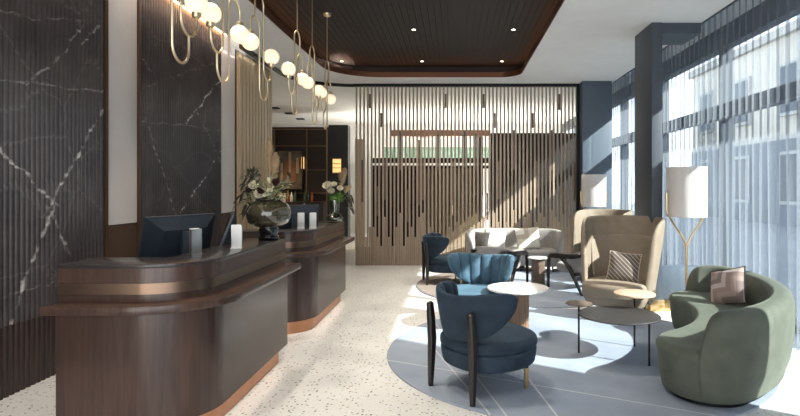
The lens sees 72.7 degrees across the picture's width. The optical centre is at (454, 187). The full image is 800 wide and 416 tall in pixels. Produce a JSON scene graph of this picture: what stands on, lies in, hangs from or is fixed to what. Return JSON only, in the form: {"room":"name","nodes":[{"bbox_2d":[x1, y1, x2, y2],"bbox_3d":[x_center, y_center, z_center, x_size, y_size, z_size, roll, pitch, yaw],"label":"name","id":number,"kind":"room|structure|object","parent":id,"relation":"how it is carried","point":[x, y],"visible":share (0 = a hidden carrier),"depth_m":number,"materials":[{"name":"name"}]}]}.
{"room":"hotel lobby","nodes":[
{"label":"hotel lobby","id":0,"kind":"room"},
{"bbox_2d":[0,0,271,399],"bbox_3d":[-3.490,-0.423,3.260,0.260,4.047,13.520,0,0,0],"label":"wall","id":1,"kind":"structure","parent":0,"point":[103,131],"depth_m":5.23,"materials":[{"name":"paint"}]},
{"bbox_2d":[239,44,353,86],"bbox_3d":[-0.873,-2.127,10.645,6.568,0.080,2.333,0,0,-28],"label":"trim","id":2,"kind":"structure","parent":1,"relation":"attached to","point":[251,53],"depth_m":9.80,"materials":[{"name":"black metal"}]},
{"bbox_2d":[0,233,799,415],"bbox_3d":[-2.525,1.660,7.850,12.950,0.120,22.700,0,0,0],"label":"floor","id":3,"kind":"structure","parent":0,"point":[339,366],"depth_m":4.79,"materials":[{"name":"stone"}]},
{"bbox_2d":[39,238,300,415],"bbox_3d":[-1.940,1.035,4.115,1.000,1.130,1.890,0,0,0],"label":"reception desk","id":4,"kind":"object","parent":3,"relation":"on","point":[180,335],"visible":1,"depth_m":3.35,"materials":[{"name":"brown wood"}]},
{"bbox_2d":[58,238,285,268],"bbox_3d":[-2.013,0.482,4.188,0.855,0.025,1.745,0,0,0],"label":"countertop","id":5,"kind":"structure","parent":4,"relation":"on","point":[217,253],"depth_m":3.55,"materials":[{"name":"brown wood"}]},
{"bbox_2d":[138,213,214,256],"bbox_3d":[-2.147,0.456,4.251,0.230,0.489,0.670,0,0,20],"label":"computer monitor","id":6,"kind":"object","parent":4,"relation":"on","point":[161,236],"visible":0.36,"depth_m":4.13,"materials":[{"name":"grey plastic"}]},
{"bbox_2d":[186,228,201,254],"bbox_3d":[-1.849,0.378,3.829,0.062,0.185,0.084,0,0,30],"label":"card holder","id":7,"kind":"object","parent":4,"relation":"on","point":[195,234],"visible":1,"depth_m":3.81,"materials":[{"name":"white"}]},
{"bbox_2d":[218,211,235,245],"bbox_3d":[-1.971,0.457,4.748,0.239,0.486,0.670,0,0,-23],"label":"computer monitor","id":8,"kind":"object","parent":4,"relation":"on","point":[225,239],"visible":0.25,"depth_m":4.46,"materials":[{"name":"grey plastic"}]},
{"bbox_2d":[230,225,242,248],"bbox_3d":[-1.700,0.378,4.201,0.084,0.185,0.062,0,0,-15],"label":"card holder","id":9,"kind":"object","parent":4,"relation":"on","point":[236,230],"visible":1,"depth_m":4.20,"materials":[{"name":"silver metal"}]},
{"bbox_2d":[246,197,290,239],"bbox_3d":[-1.700,0.275,4.930,0.396,0.390,0.396,0,0,0],"label":"glass vase","id":10,"kind":"object","parent":4,"relation":"on","point":[267,213],"visible":0.93,"depth_m":4.81,"materials":[{"name":"brown"}]},
{"bbox_2d":[232,138,292,219],"bbox_3d":[-1.744,-0.086,4.934,0.568,0.752,0.464,0,0,0],"label":"flower arrangement","id":11,"kind":"object","parent":10,"relation":"in","point":[272,161],"visible":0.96,"depth_m":4.89,"materials":[{"name":"plant"}]},
{"bbox_2d":[230,221,354,333],"bbox_3d":[-1.940,1.035,6.725,1.000,1.130,2.050,0,0,0],"label":"reception desk","id":12,"kind":"object","parent":3,"relation":"on","point":[314,289],"visible":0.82,"depth_m":6.10,"materials":[{"name":"brown wood"}]},
{"bbox_2d":[242,221,344,233],"bbox_3d":[-2.013,0.482,6.798,0.855,0.025,1.905,0,0,0],"label":"countertop","id":13,"kind":"structure","parent":12,"relation":"on","point":[321,225],"depth_m":6.12,"materials":[{"name":"brown wood"}]},
{"bbox_2d":[278,204,318,228],"bbox_3d":[-2.016,0.456,6.729,0.670,0.489,0.230,0,0,-35],"label":"computer monitor","id":14,"kind":"object","parent":12,"relation":"on","point":[295,209],"visible":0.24,"depth_m":6.76,"materials":[{"name":"grey plastic"}]},
{"bbox_2d":[297,213,304,228],"bbox_3d":[-1.780,0.378,6.241,0.084,0.185,0.062,0,0,-15],"label":"card holder","id":15,"kind":"object","parent":12,"relation":"on","point":[300,216],"visible":1,"depth_m":6.23,"materials":[{"name":"silver metal"}]},
{"bbox_2d":[309,213,316,228],"bbox_3d":[-1.650,0.378,6.271,0.084,0.185,0.062,0,0,-15],"label":"card holder","id":16,"kind":"object","parent":12,"relation":"on","point":[312,216],"visible":1,"depth_m":6.26,"materials":[{"name":"silver metal"}]},
{"bbox_3d":[-1.670,0.320,7.480,0.250,0.300,0.250,0,0,0],"label":"glass vase","id":17,"kind":"object","parent":12,"relation":"on","visible":0},
{"bbox_2d":[322,167,354,217],"bbox_3d":[-1.604,0.068,7.484,0.431,0.707,0.272,0,0,0],"label":"flower arrangement","id":18,"kind":"object","parent":17,"relation":"in","point":[326,185],"visible":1,"depth_m":7.45,"materials":[{"name":"plant"}]},
{"bbox_2d":[272,127,327,220],"bbox_3d":[-5.170,-0.104,15.900,2.874,3.407,0.800,0,0,0],"label":"shelving","id":19,"kind":"object","parent":3,"relation":"on","point":[314,140],"visible":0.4,"depth_m":16.00,"materials":[{"name":"brown wood"}]},
{"bbox_2d":[286,189,289,201],"bbox_3d":[-4.871,0.220,15.750,0.090,0.360,0.088,0,0,0],"label":"bottle","id":20,"kind":"object","parent":19,"relation":"on","point":[288,198],"visible":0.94,"depth_m":15.73,"materials":[{"name":"orange glass"}]},
{"bbox_2d":[276,149,303,189],"bbox_3d":[-4.859,-0.533,15.900,0.791,1.206,0.060,0,0,0],"label":"framed picture","id":21,"kind":"object","parent":19,"relation":"attached to","point":[290,159],"visible":0.84,"depth_m":15.90,"materials":[{"name":"black metal"}]},
{"bbox_2d":[293,190,296,201],"bbox_3d":[-4.667,0.235,15.750,0.090,0.330,0.088,0,0,0],"label":"bottle","id":22,"kind":"object","parent":19,"relation":"on","point":[294,195],"visible":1,"depth_m":15.73,"materials":[{"name":"green glass"}]},
{"bbox_2d":[303,189,306,201],"bbox_3d":[-4.375,0.220,15.750,0.090,0.360,0.088,0,0,0],"label":"bottle","id":23,"kind":"object","parent":19,"relation":"on","point":[304,195],"visible":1,"depth_m":15.73,"materials":[{"name":"green glass"}]},
{"bbox_2d":[285,202,326,220],"bbox_3d":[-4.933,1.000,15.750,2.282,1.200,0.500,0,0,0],"label":"countertop","id":24,"kind":"structure","parent":19,"relation":"on","point":[322,216],"depth_m":15.50,"materials":[{"name":"brown wood"}]},
{"bbox_2d":[307,187,309,201],"bbox_3d":[-4.273,0.190,15.750,0.090,0.420,0.088,0,0,0],"label":"bottle","id":25,"kind":"object","parent":19,"relation":"on","point":[308,192],"visible":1,"depth_m":15.71,"materials":[{"name":"black glass"}]},
{"bbox_2d":[310,191,313,201],"bbox_3d":[-4.171,0.250,15.750,0.090,0.300,0.088,0,0,0],"label":"bottle","id":26,"kind":"object","parent":19,"relation":"on","point":[311,196],"visible":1,"depth_m":15.73,"materials":[{"name":"orange glass"}]},
{"bbox_2d":[328,125,349,236],"bbox_3d":[-3.373,-0.110,15.775,0.563,3.420,0.350,0,0,0],"label":"column","id":27,"kind":"structure","parent":3,"relation":"on","point":[338,135],"depth_m":15.60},
{"bbox_2d":[332,158,341,172],"bbox_3d":[-3.394,-0.636,15.515,0.240,0.424,0.150,0,0,0],"label":"wall sconce","id":28,"kind":"object","parent":27,"relation":"attached to","point":[336,163],"visible":0.86,"depth_m":15.45,"materials":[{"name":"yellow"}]},
{"bbox_2d":[333,159,340,171],"bbox_3d":[-3.394,-0.636,15.515,0.220,0.400,0.130,0,0,0],"label":"diffuser","id":29,"kind":"object","parent":28,"relation":"attached to","point":[336,162],"depth_m":15.45,"materials":[{"name":"yellow glass"}]},
{"bbox_2d":[355,139,362,249],"bbox_3d":[-2.489,0.165,14.060,0.207,2.870,0.120,0,0,0],"label":"wall panel","id":30,"kind":"object","parent":3,"relation":"on","point":[355,139],"visible":0.36,"depth_m":14.00,"materials":[{"name":"beige wood"}]},
{"bbox_2d":[373,130,490,246],"bbox_3d":[-0.622,0.061,13.950,3.059,3.078,0.400,0,0,0],"label":"slatted partition screen","id":31,"kind":"object","parent":3,"relation":"on","point":[411,131],"visible":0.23,"depth_m":14.00,"materials":[{"name":"brown wood"}]},
{"bbox_2d":[354,84,578,265],"bbox_3d":[0.236,-0.274,11.150,4.639,3.747,0.120,0,0,0],"label":"divider","id":32,"kind":"object","parent":3,"relation":"on","point":[367,254],"visible":0.66,"depth_m":11.14,"materials":[{"name":"brown wood"}]},
{"bbox_2d":[416,268,593,307],"bbox_3d":[1.120,1.591,8.920,3.520,0.018,3.520,0,0,0],"label":"round rug","id":33,"kind":"object","parent":3,"relation":"on","point":[562,288],"visible":0.3,"depth_m":8.58,"materials":[{"name":"carpet"}]},
{"bbox_2d":[421,233,461,284],"bbox_3d":[-0.145,1.182,9.117,0.800,0.806,0.810,0,0,-10],"label":"lounge chair","id":34,"kind":"object","parent":33,"relation":"on","point":[433,245],"visible":0.77,"depth_m":8.79,"materials":[{"name":"blue fabric"}]},
{"bbox_2d":[471,246,528,281],"bbox_3d":[0.694,1.259,8.843,0.826,0.670,0.843,0,0,30],"label":"armchair","id":35,"kind":"object","parent":33,"relation":"on","point":[479,249],"visible":0.41,"depth_m":8.57,"materials":[{"name":"fabric"}]},
{"bbox_2d":[465,228,562,268],"bbox_3d":[1.140,1.200,10.485,1.877,0.800,0.829,0,0,0],"label":"loveseat","id":36,"kind":"object","parent":33,"relation":"on","point":[551,240],"visible":0.41,"depth_m":10.31,"materials":[{"name":"beige fabric"}]},
{"bbox_2d":[475,231,489,246],"bbox_3d":[0.500,1.000,10.300,0.346,0.323,0.158,0,0,31],"label":"cushion","id":37,"kind":"object","parent":36,"relation":"on","point":[481,238],"visible":0.79,"depth_m":10.24,"materials":[{"name":"grey fabric"}]},
{"bbox_2d":[484,227,506,247],"bbox_3d":[0.760,0.975,10.360,0.470,0.429,0.194,0,0,6],"label":"cushion","id":38,"kind":"object","parent":36,"relation":"on","point":[497,237],"visible":0.82,"depth_m":10.30,"materials":[{"name":"white fabric"}]},
{"bbox_2d":[514,226,541,249],"bbox_3d":[1.400,0.965,10.360,0.505,0.441,0.196,0,0,-7],"label":"cushion","id":39,"kind":"object","parent":36,"relation":"on","point":[527,238],"visible":1,"depth_m":10.30,"materials":[{"name":"beige fabric"}]},
{"bbox_2d":[528,256,546,284],"bbox_3d":[1.360,1.358,8.850,0.330,0.452,0.330,0,0,0],"label":"pedestal side table","id":40,"kind":"object","parent":33,"relation":"on","point":[537,262],"visible":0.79,"depth_m":8.76,"materials":[{"name":"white wood"}]},
{"bbox_2d":[547,252,582,295],"bbox_3d":[2.006,1.259,8.483,0.826,0.670,0.843,0,0,-30],"label":"armchair","id":41,"kind":"object","parent":33,"relation":"on","point":[572,265],"visible":0.37,"depth_m":8.21,"materials":[{"name":"wood"}]},
{"bbox_2d":[557,261,580,273],"bbox_3d":[1.990,1.234,8.510,0.660,0.160,0.680,0,0,-30],"label":"seat cushion","id":42,"kind":"object","parent":41,"relation":"on","point":[575,266],"depth_m":8.20,"materials":[{"name":"fabric"}]},
{"bbox_2d":[571,209,632,253],"bbox_3d":[2.548,0.993,9.481,1.186,1.215,1.046,0,0,-42],"label":"armchair","id":43,"kind":"object","parent":33,"relation":"on","point":[579,215],"visible":0.13,"depth_m":9.76,"materials":[{"name":"beige fabric"}]},
{"bbox_2d":[490,133,574,229],"bbox_3d":[2.267,0.087,14.287,2.667,3.026,0.625,0,0,0],"label":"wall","id":44,"kind":"structure","parent":3,"relation":"on","point":[491,133],"depth_m":13.97,"materials":[{"name":"brown wood"}]},
{"bbox_2d":[387,308,779,415],"bbox_3d":[1.130,1.592,5.350,3.580,0.016,3.580,0,0,0],"label":"round rug","id":45,"kind":"object","parent":3,"relation":"on","point":[609,376],"visible":0.54,"depth_m":4.51,"materials":[{"name":"carpet"}]},
{"bbox_2d":[447,252,514,294],"bbox_3d":[0.275,1.182,6.225,0.810,0.806,0.800,0,0,18],"label":"lounge chair","id":46,"kind":"object","parent":45,"relation":"on","point":[479,270],"visible":0.53,"depth_m":6.46,"materials":[{"name":"blue fabric"}]},
{"bbox_2d":[426,280,537,406],"bbox_3d":[0.249,1.182,4.351,0.800,0.806,0.810,0,0,-38],"label":"lounge chair","id":47,"kind":"object","parent":45,"relation":"on","point":[477,336],"visible":1,"depth_m":4.04,"materials":[{"name":"blue fabric"}]},
{"bbox_2d":[487,282,548,327],"bbox_3d":[0.690,1.335,5.930,0.670,0.497,0.670,0,0,0],"label":"round side table","id":48,"kind":"object","parent":45,"relation":"on","point":[522,290],"visible":0.81,"depth_m":5.82,"materials":[{"name":"white stone"}]},
{"bbox_2d":[565,289,660,365],"bbox_3d":[1.619,1.314,5.116,0.963,0.540,0.758,0,0,-26],"label":"coffee table","id":49,"kind":"object","parent":45,"relation":"on","point":[633,316],"visible":1,"depth_m":5.14,"materials":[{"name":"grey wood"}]},
{"bbox_2d":[581,215,664,309],"bbox_3d":[2.097,0.977,6.820,1.046,1.215,1.186,0,0,33],"label":"armchair","id":50,"kind":"object","parent":45,"relation":"on","point":[631,234],"visible":0.76,"depth_m":6.94,"materials":[{"name":"beige fabric"}]},
{"bbox_2d":[582,276,646,300],"bbox_3d":[1.997,1.219,6.670,0.790,0.190,0.800,0,0,33],"label":"seat cushion","id":51,"kind":"object","parent":50,"relation":"on","point":[597,288],"depth_m":6.41,"materials":[{"name":"beige fabric"}]},
{"bbox_2d":[606,250,641,282],"bbox_3d":[2.069,0.970,6.620,0.410,0.378,0.189,0,0,29],"label":"cushion","id":52,"kind":"object","parent":50,"relation":"on","point":[622,266],"visible":0.99,"depth_m":6.57,"materials":[{"name":"beige fabric"}]},
{"bbox_2d":[656,265,795,407],"bbox_3d":[2.486,1.229,4.967,1.065,0.710,2.691,0,0,25],"label":"curved sofa","id":53,"kind":"object","parent":45,"relation":"on","point":[718,355],"visible":0.94,"depth_m":3.95,"materials":[{"name":"green fabric"}]},
{"bbox_2d":[710,266,746,303],"bbox_3d":[2.760,1.000,5.470,0.207,0.452,0.476,0,0,-33],"label":"cushion","id":54,"kind":"object","parent":53,"relation":"on","point":[727,286],"visible":0.92,"depth_m":5.40,"materials":[{"name":"pink fabric"}]},
{"bbox_2d":[580,174,606,208],"bbox_3d":[2.700,0.670,10.500,0.471,1.860,0.471,0,0,42],"label":"floor lamp","id":55,"kind":"object","parent":3,"relation":"on","point":[593,193],"visible":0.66,"depth_m":10.30,"materials":[{"name":"white fabric"}]},
{"bbox_2d":[579,81,611,209],"bbox_3d":[2.855,-0.298,11.115,0.590,3.797,0.570,0,0,0],"label":"column","id":56,"kind":"structure","parent":3,"relation":"on","point":[595,97],"depth_m":10.83,"materials":[{"name":"blue paint"}]},
{"bbox_2d":[635,22,664,311],"bbox_3d":[2.621,-0.298,7.332,0.182,3.797,0.695,0,0,0],"label":"column","id":57,"kind":"structure","parent":3,"relation":"on","point":[648,43],"depth_m":7.08,"materials":[{"name":"paint"}]},
{"bbox_2d":[666,166,707,288],"bbox_3d":[2.900,0.670,6.760,0.471,1.860,0.471,0,0,42],"label":"floor lamp","id":58,"kind":"object","parent":3,"relation":"on","point":[686,187],"visible":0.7,"depth_m":6.57,"materials":[{"name":"white fabric"}]},
{"bbox_2d":[272,124,566,232],"bbox_3d":[-2.525,-0.373,19.100,12.950,3.947,0.200,0,0,0],"label":"wall","id":59,"kind":"structure","parent":0,"point":[352,126],"depth_m":19.00,"materials":[{"name":"paint"}]},
{"bbox_2d":[176,0,733,83],"bbox_3d":[0.000,-2.297,3.850,6.400,0.325,14.700,0,0,0],"label":"ceiling","id":60,"kind":"structure","parent":0,"point":[373,38],"depth_m":8.18,"materials":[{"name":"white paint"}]},
{"bbox_2d":[170,0,207,63],"bbox_3d":[-1.750,-1.588,3.393,0.146,1.594,0.671,0,0,0],"label":"pendant lamp","id":61,"kind":"object","parent":60,"relation":"hanging from","point":[197,8],"visible":1,"depth_m":3.54,"materials":[{"name":"gold glass"}]},
{"bbox_2d":[201,0,248,82],"bbox_3d":[-1.750,-1.588,4.128,0.146,1.594,0.671,0,0,0],"label":"pendant lamp","id":62,"kind":"object","parent":60,"relation":"hanging from","point":[238,33],"visible":0.94,"depth_m":4.07,"materials":[{"name":"white glass"}]},
{"bbox_2d":[242,0,278,101],"bbox_3d":[-1.750,-1.588,4.883,0.146,1.594,0.671,0,0,0],"label":"pendant lamp","id":63,"kind":"object","parent":60,"relation":"hanging from","point":[271,56],"visible":0.86,"depth_m":4.82,"materials":[{"name":"white glass"}]},
{"bbox_2d":[281,0,308,114],"bbox_3d":[-1.750,-1.588,5.938,0.146,1.594,0.671,0,0,0],"label":"pendant lamp","id":64,"kind":"object","parent":60,"relation":"hanging from","point":[288,69],"visible":1,"depth_m":5.98,"materials":[{"name":"white glass"}]},
{"bbox_2d":[303,0,324,123],"bbox_3d":[-1.750,-1.588,6.673,0.146,1.594,0.671,0,0,0],"label":"pendant lamp","id":65,"kind":"object","parent":60,"relation":"hanging from","point":[318,90],"visible":0.91,"depth_m":6.62,"materials":[{"name":"gold glass"}]},
{"bbox_2d":[319,12,335,128],"bbox_3d":[-1.750,-1.588,7.338,0.146,1.594,0.671,0,0,0],"label":"pendant lamp","id":66,"kind":"object","parent":60,"relation":"hanging from","point":[330,98],"visible":0.89,"depth_m":7.39,"materials":[{"name":"gold glass"}]},
{"bbox_2d":[662,23,700,44],"bbox_3d":[2.945,-2.104,7.310,0.510,0.185,0.580,0,0,0],"label":"beam","id":67,"kind":"structure","parent":60,"relation":"attached to","point":[672,33],"depth_m":7.02,"materials":[{"name":"paint"}]},
{"bbox_2d":[246,0,764,123],"bbox_3d":[-2.500,-2.342,7.850,13.000,0.210,22.700,0,0,0],"label":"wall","id":68,"kind":"structure","parent":0,"point":[343,111],"depth_m":13.96,"materials":[{"name":"paint"}]},
{"bbox_2d":[702,0,737,110],"bbox_3d":[3.364,-0.340,2.450,0.141,3.855,9.732,0,0,0],"label":"sheer curtain","id":69,"kind":"object","parent":68,"relation":"hanging from","point":[734,1],"visible":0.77,"depth_m":6.77,"materials":[{"name":"fabric"}]},
{"bbox_2d":[662,265,697,310],"bbox_3d":[2.985,1.320,7.150,0.590,0.560,0.300,0,0,0],"label":"wall","id":70,"kind":"structure","parent":0,"point":[673,276],"depth_m":7.02,"materials":[{"name":"blue paint"}]},
{"bbox_2d":[562,0,799,129],"bbox_3d":[3.850,-0.423,7.850,0.200,4.047,22.700,0,0,0],"label":"wall","id":71,"kind":"structure","parent":0,"point":[767,8],"depth_m":7.60,"materials":[{"name":"paint"}]},
{"bbox_2d":[562,125,574,132],"bbox_3d":[3.830,-0.220,17.983,0.160,3.640,2.035,0,0,0],"label":"window","id":72,"kind":"structure","parent":71,"relation":"in","point":[570,125],"depth_m":17.88,"materials":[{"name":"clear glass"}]},
{"bbox_2d":[612,98,628,209],"bbox_3d":[3.830,-0.220,13.383,0.160,3.640,2.435,0,0,0],"label":"window","id":73,"kind":"structure","parent":71,"relation":"in","point":[616,141],"depth_m":12.16,"materials":[{"name":"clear glass"}]},
{"bbox_2d":[621,80,668,264],"bbox_3d":[3.830,-0.220,11.033,0.160,3.640,2.335,0,0,0],"label":"window","id":74,"kind":"structure","parent":71,"relation":"in","point":[628,138],"depth_m":9.87,"materials":[{"name":"clear glass"}]},
{"bbox_2d":[662,44,732,266],"bbox_3d":[3.830,-0.220,8.752,0.160,3.640,2.295,0,0,0],"label":"window","id":75,"kind":"structure","parent":71,"relation":"in","point":[712,114],"depth_m":7.61,"materials":[{"name":"clear glass"}]},
{"bbox_2d":[720,1,799,334],"bbox_3d":[3.830,-0.220,6.402,0.160,3.640,2.475,0,0,0],"label":"window","id":76,"kind":"structure","parent":71,"relation":"in","point":[789,92],"depth_m":6.59,"materials":[{"name":"clear glass"}]},
{"label":"outside","id":77,"kind":"structure","parent":0,"visible":0},
{"bbox_2d":[612,203,799,320],"bbox_3d":[32.000,1.800,10.000,56.000,0.200,100.000,0,0,0],"label":"ground","id":78,"kind":"structure","parent":77,"point":[772,251],"depth_m":15.43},
{"bbox_2d":[688,18,799,226],"bbox_3d":[18.875,-2.800,12.000,8.250,9.000,44.400,0,0,0],"label":"townhouse","id":79,"kind":"structure","parent":78,"relation":"on","point":[766,142],"depth_m":26.47,"materials":[{"name":"stone"}]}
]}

